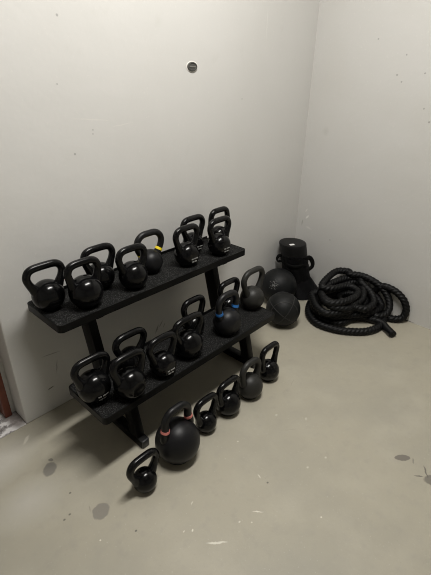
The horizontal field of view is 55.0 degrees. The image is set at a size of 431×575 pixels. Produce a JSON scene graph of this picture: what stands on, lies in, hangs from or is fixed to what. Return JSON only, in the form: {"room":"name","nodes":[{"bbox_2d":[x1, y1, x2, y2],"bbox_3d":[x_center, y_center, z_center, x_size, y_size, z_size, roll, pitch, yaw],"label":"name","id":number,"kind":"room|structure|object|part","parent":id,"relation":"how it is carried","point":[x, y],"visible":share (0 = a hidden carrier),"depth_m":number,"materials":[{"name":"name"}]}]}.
{"room":"gym","nodes":[
{"label":"gym","id":0,"kind":"room"},
{"bbox_2d":[0,0,319,422],"bbox_3d":[-0.167,-1.228,2.063,0.220,3.300,2.340,24,35,37],"label":"wall","id":1,"kind":"structure","parent":0,"point":[107,134],"depth_m":1.96,"materials":[{"name":"white paint"}]},
{"bbox_2d":[0,357,14,417],"bbox_3d":[-1.333,-0.171,1.285,0.095,2.097,0.960,24,35,37],"label":"door","id":2,"kind":"structure","parent":1,"relation":"in","point":[7,407],"depth_m":1.98,"materials":[{"name":"red paint"}]},
{"bbox_2d":[0,411,25,438],"bbox_3d":[-1.313,0.777,1.738,0.220,0.003,0.959,24,35,37],"label":"threshold","id":3,"kind":"object","parent":1,"relation":"attached to","point":[8,425],"depth_m":1.99,"materials":[{"name":"stone"}]},
{"bbox_2d":[186,61,197,71],"bbox_3d":[-0.112,-1.079,2.020,0.008,0.048,0.078,24,35,37],"label":"screw","id":4,"kind":"object","parent":1,"relation":"attached to","point":[191,66],"visible":1,"depth_m":2.02,"materials":[{"name":"grey metal"}]},
{"bbox_2d":[0,297,430,574],"bbox_3d":[0.331,1.279,0.911,5.900,0.100,4.800,24,35,37],"label":"floor","id":5,"kind":"structure","parent":0,"point":[327,470],"depth_m":1.73,"materials":[{"name":"concrete"}]},
{"bbox_2d":[126,448,159,492],"bbox_3d":[-0.285,0.733,1.649,0.138,0.185,0.100,-6,28,-14],"label":"kettlebell","id":6,"kind":"object","parent":5,"relation":"on","point":[144,479],"visible":1,"depth_m":1.63,"materials":[{"name":"black metal"}]},
{"bbox_2d":[27,236,274,448],"bbox_3d":[-0.235,0.234,2.119,0.518,0.644,1.141,24,35,37],"label":"rack","id":7,"kind":"object","parent":5,"relation":"on","point":[68,317],"visible":0.64,"depth_m":1.91,"materials":[{"name":"black metal"}]},
{"bbox_2d":[22,259,64,311],"bbox_3d":[-0.687,-0.009,1.683,0.132,0.205,0.139,1,27,0],"label":"kettlebell","id":8,"kind":"object","parent":7,"relation":"on","point":[48,295],"visible":0.98,"depth_m":1.65,"materials":[{"name":"black metal"}]},
{"bbox_2d":[63,256,103,309],"bbox_3d":[-0.538,-0.021,1.703,0.142,0.212,0.142,-4,28,-10],"label":"kettlebell","id":9,"kind":"object","parent":7,"relation":"on","point":[85,291],"visible":1,"depth_m":1.67,"materials":[{"name":"black metal"}]},
{"bbox_3d":[-0.538,-0.050,1.689,0.040,0.148,0.166,24,35,37],"label":"handle","id":10,"kind":"part","parent":9,"relation":"part of","materials":[{"name":"black metal"}]},
{"bbox_2d":[70,351,110,404],"bbox_3d":[-0.496,0.363,1.668,0.138,0.211,0.138,-1,27,-4],"label":"kettlebell","id":11,"kind":"object","parent":7,"relation":"on","point":[93,386],"visible":0.98,"depth_m":1.64,"materials":[{"name":"black metal"}]},
{"bbox_2d":[80,243,115,289],"bbox_3d":[-0.520,-0.095,1.855,0.126,0.205,0.139,1,27,1],"label":"kettlebell","id":12,"kind":"object","parent":7,"relation":"on","point":[107,271],"visible":0.73,"depth_m":1.83,"materials":[{"name":"black metal"}]},
{"bbox_3d":[-0.520,-0.120,1.843,0.040,0.149,0.174,24,35,37],"label":"handle","id":13,"kind":"part","parent":12,"relation":"part of","materials":[{"name":"black metal"}]},
{"bbox_2d":[109,348,146,400],"bbox_3d":[-0.354,0.354,1.691,0.136,0.210,0.136,-1,27,-4],"label":"kettlebell","id":14,"kind":"object","parent":7,"relation":"on","point":[129,382],"visible":1,"depth_m":1.66,"materials":[{"name":"black metal"}]},
{"bbox_2d":[112,327,146,367],"bbox_3d":[-0.377,0.280,1.842,0.152,0.202,0.120,-4,28,-10],"label":"kettlebell","id":15,"kind":"object","parent":7,"relation":"on","point":[117,352],"visible":0.7,"depth_m":1.81,"materials":[{"name":"black metal"}]},
{"bbox_2d":[115,243,147,290],"bbox_3d":[-0.373,-0.095,1.859,0.132,0.204,0.132,-1,27,-3],"label":"kettlebell","id":16,"kind":"object","parent":7,"relation":"on","point":[133,275],"visible":1,"depth_m":1.83,"materials":[{"name":"black metal"}]},
{"bbox_3d":[-0.372,-0.121,1.846,0.040,0.145,0.168,24,35,37],"label":"handle","id":17,"kind":"part","parent":16,"relation":"part of","materials":[{"name":"black metal"}]},
{"bbox_3d":[-0.377,0.554,1.855,0.115,0.233,0.042,24,35,37],"label":"leg","id":18,"kind":"part","parent":7,"relation":"part of","materials":[{"name":"black metal"}]},
{"bbox_2d":[27,237,244,332],"bbox_3d":[-0.317,-0.062,2.055,0.284,0.033,1.138,24,35,37],"label":"shelf","id":19,"kind":"object","parent":7,"relation":"attached to","point":[68,317],"depth_m":1.88,"materials":[{"name":"black metal"}]},
{"bbox_2d":[134,229,163,274],"bbox_3d":[-0.319,-0.176,2.006,0.123,0.216,0.145,3,27,4],"label":"kettlebell","id":20,"kind":"object","parent":7,"relation":"on","point":[154,262],"visible":0.8,"depth_m":1.98,"materials":[{"name":"black metal"}]},
{"bbox_3d":[-0.319,-0.202,1.992,0.040,0.155,0.177,24,35,37],"label":"handle","id":21,"kind":"part","parent":20,"relation":"part of","materials":[{"name":"black metal"}]},
{"bbox_2d":[146,331,176,377],"bbox_3d":[-0.232,0.294,1.816,0.120,0.205,0.136,2,27,2],"label":"kettlebell","id":22,"kind":"object","parent":7,"relation":"on","point":[163,363],"visible":1,"depth_m":1.79,"materials":[{"name":"black metal"}]},
{"bbox_2d":[69,297,274,424],"bbox_3d":[-0.148,0.299,2.066,0.284,0.033,1.133,24,35,37],"label":"shelf","id":23,"kind":"object","parent":7,"relation":"attached to","point":[113,407],"depth_m":1.94,"materials":[{"name":"black metal"}]},
{"bbox_2d":[173,223,199,266],"bbox_3d":[-0.146,-0.214,2.089,0.128,0.212,0.137,1,27,0],"label":"kettlebell","id":24,"kind":"object","parent":7,"relation":"on","point":[186,253],"visible":1,"depth_m":2.06,"materials":[{"name":"black metal"}]},
{"bbox_2d":[172,311,203,359],"bbox_3d":[-0.127,0.225,1.941,0.140,0.216,0.150,1,27,0],"label":"kettlebell","id":25,"kind":"object","parent":7,"relation":"on","point":[189,345],"visible":0.88,"depth_m":1.91,"materials":[{"name":"black metal"}]},
{"bbox_2d":[180,214,204,251],"bbox_3d":[-0.121,-0.291,2.247,0.105,0.206,0.176,24,35,37],"label":"kettlebell","id":26,"kind":"object","parent":7,"relation":"on","point":[186,236],"visible":0.6,"depth_m":2.22,"materials":[{"name":"black metal"}]},
{"bbox_2d":[181,294,205,331],"bbox_3d":[-0.112,0.142,2.109,0.113,0.211,0.134,3,27,4],"label":"kettlebell","id":27,"kind":"object","parent":7,"relation":"on","point":[190,325],"visible":0.56,"depth_m":2.08,"materials":[{"name":"black metal"}]},
{"bbox_2d":[207,215,230,255],"bbox_3d":[0.021,-0.277,2.220,0.124,0.209,0.140,2,27,2],"label":"kettlebell","id":28,"kind":"object","parent":7,"relation":"on","point":[219,244],"visible":1,"depth_m":2.19,"materials":[{"name":"black metal"}]},
{"bbox_2d":[208,206,229,233],"bbox_3d":[0.021,-0.357,2.373,0.093,0.211,0.170,24,35,37],"label":"kettlebell","id":29,"kind":"object","parent":7,"relation":"on","point":[217,229],"visible":0.4,"depth_m":2.35,"materials":[{"name":"black metal"}]},
{"bbox_2d":[213,289,240,335],"bbox_3d":[0.060,0.126,2.113,0.133,0.238,0.165,24,35,37],"label":"kettlebell","id":30,"kind":"object","parent":7,"relation":"on","point":[226,320],"visible":1,"depth_m":2.08,"materials":[{"name":"black metal"}]},
{"bbox_3d":[0.061,0.094,2.097,0.042,0.166,0.165,24,35,37],"label":"handle","id":31,"kind":"part","parent":30,"relation":"part of","materials":[{"name":"black metal"}]},
{"bbox_2d":[217,277,239,308],"bbox_3d":[0.073,0.052,2.284,0.120,0.216,0.138,2,27,3],"label":"kettlebell","id":32,"kind":"object","parent":7,"relation":"on","point":[228,302],"visible":0.56,"depth_m":2.25,"materials":[{"name":"black metal"}]},
{"bbox_3d":[0.167,0.295,2.374,0.115,0.233,0.042,24,35,37],"label":"leg","id":33,"kind":"part","parent":7,"relation":"part of","materials":[{"name":"black metal"}]},
{"bbox_2d":[240,266,264,310],"bbox_3d":[0.210,0.003,2.345,0.140,0.250,0.155,1,27,1],"label":"kettlebell","id":34,"kind":"object","parent":7,"relation":"on","point":[251,297],"visible":1,"depth_m":2.32,"materials":[{"name":"black metal"}]},
{"bbox_3d":[0.211,-0.028,2.329,0.042,0.181,0.195,24,35,37],"label":"handle","id":35,"kind":"part","parent":34,"relation":"part of","materials":[{"name":"black metal"}]},
{"bbox_2d":[155,401,199,464],"bbox_3d":[-0.164,0.614,1.774,0.196,0.286,0.196,24,35,37],"label":"kettlebell","id":36,"kind":"object","parent":5,"relation":"on","point":[177,438],"visible":1,"depth_m":1.72,"materials":[{"name":"black metal"}]},
{"bbox_3d":[-0.164,0.569,1.751,0.041,0.185,0.181,24,35,37],"label":"handle","id":37,"kind":"part","parent":36,"relation":"part of","materials":[{"name":"black metal"}]},
{"bbox_2d":[193,392,218,433],"bbox_3d":[-0.044,0.585,1.928,0.135,0.198,0.102,-6,28,-12],"label":"kettlebell","id":38,"kind":"object","parent":5,"relation":"on","point":[205,421],"visible":0.99,"depth_m":1.91,"materials":[{"name":"black metal"}]},
{"bbox_2d":[216,375,240,416],"bbox_3d":[0.062,0.530,2.031,0.126,0.204,0.126,-1,27,-2],"label":"kettlebell","id":39,"kind":"object","parent":5,"relation":"on","point":[229,402],"visible":0.94,"depth_m":2.00,"materials":[{"name":"black metal"}]},
{"bbox_2d":[239,357,262,399],"bbox_3d":[0.179,0.465,2.137,0.138,0.226,0.138,-4,28,-9],"label":"kettlebell","id":40,"kind":"object","parent":5,"relation":"on","point":[251,384],"visible":0.93,"depth_m":2.10,"materials":[{"name":"black metal"}]},
{"bbox_3d":[0.179,0.434,2.121,0.041,0.158,0.161,24,35,37],"label":"handle","id":41,"kind":"part","parent":40,"relation":"part of","materials":[{"name":"black metal"}]},
{"bbox_2d":[259,341,279,381],"bbox_3d":[0.292,0.403,2.261,0.122,0.226,0.124,0,27,-1],"label":"kettlebell","id":42,"kind":"object","parent":5,"relation":"on","point":[269,371],"visible":0.94,"depth_m":2.23,"materials":[{"name":"black metal"}]},
{"bbox_2d":[261,268,296,299],"bbox_3d":[0.463,-0.012,3.035,0.262,0.262,0.262,24,35,37],"label":"medicine ball","id":43,"kind":"object","parent":5,"relation":"on","point":[276,280],"visible":0.66,"depth_m":2.94,"materials":[{"name":"black rubber"}]},
{"bbox_2d":[266,292,299,325],"bbox_3d":[0.453,0.143,2.771,0.234,0.228,0.230,24,35,37],"label":"medicine ball","id":44,"kind":"object","parent":5,"relation":"on","point":[285,306],"visible":0.94,"depth_m":2.69,"materials":[{"name":"black rubber"}]},
{"bbox_2d":[276,238,317,299],"bbox_3d":[0.649,-0.151,3.141,0.331,0.416,0.311,24,35,37],"label":"sandbag","id":45,"kind":"object","parent":5,"relation":"on","point":[294,258],"visible":0.78,"depth_m":3.06,"materials":[{"name":"black fabric"}]},
{"bbox_3d":[0.477,-0.224,3.115,0.022,0.086,0.068,-19,33,-33],"label":"carry handle","id":46,"kind":"part","parent":45,"relation":"part of","materials":[{"name":"black fabric"}]},
{"bbox_3d":[0.578,-0.292,3.073,0.210,0.100,0.216,24,35,37],"label":"bag lid","id":47,"kind":"part","parent":45,"relation":"part of","materials":[{"name":"black plastic"}]},
{"bbox_3d":[0.699,-0.181,3.074,0.091,0.129,0.015,-9,29,-18],"label":"carry handle","id":48,"kind":"part","parent":45,"relation":"part of","materials":[{"name":"black fabric"}]},
{"bbox_2d":[305,267,409,337],"bbox_3d":[0.932,0.104,2.825,0.671,0.265,0.553,24,35,37],"label":"rope","id":49,"kind":"object","parent":5,"relation":"on","point":[355,300],"visible":1,"depth_m":2.81,"materials":[{"name":"black fabric"}]},
{"bbox_2d":[295,0,430,329],"bbox_3d":[2.357,-0.825,1.337,4.600,3.300,0.100,24,35,37],"label":"wall","id":50,"kind":"structure","parent":0,"point":[364,206],"depth_m":2.65,"materials":[{"name":"white paint"}]}
]}

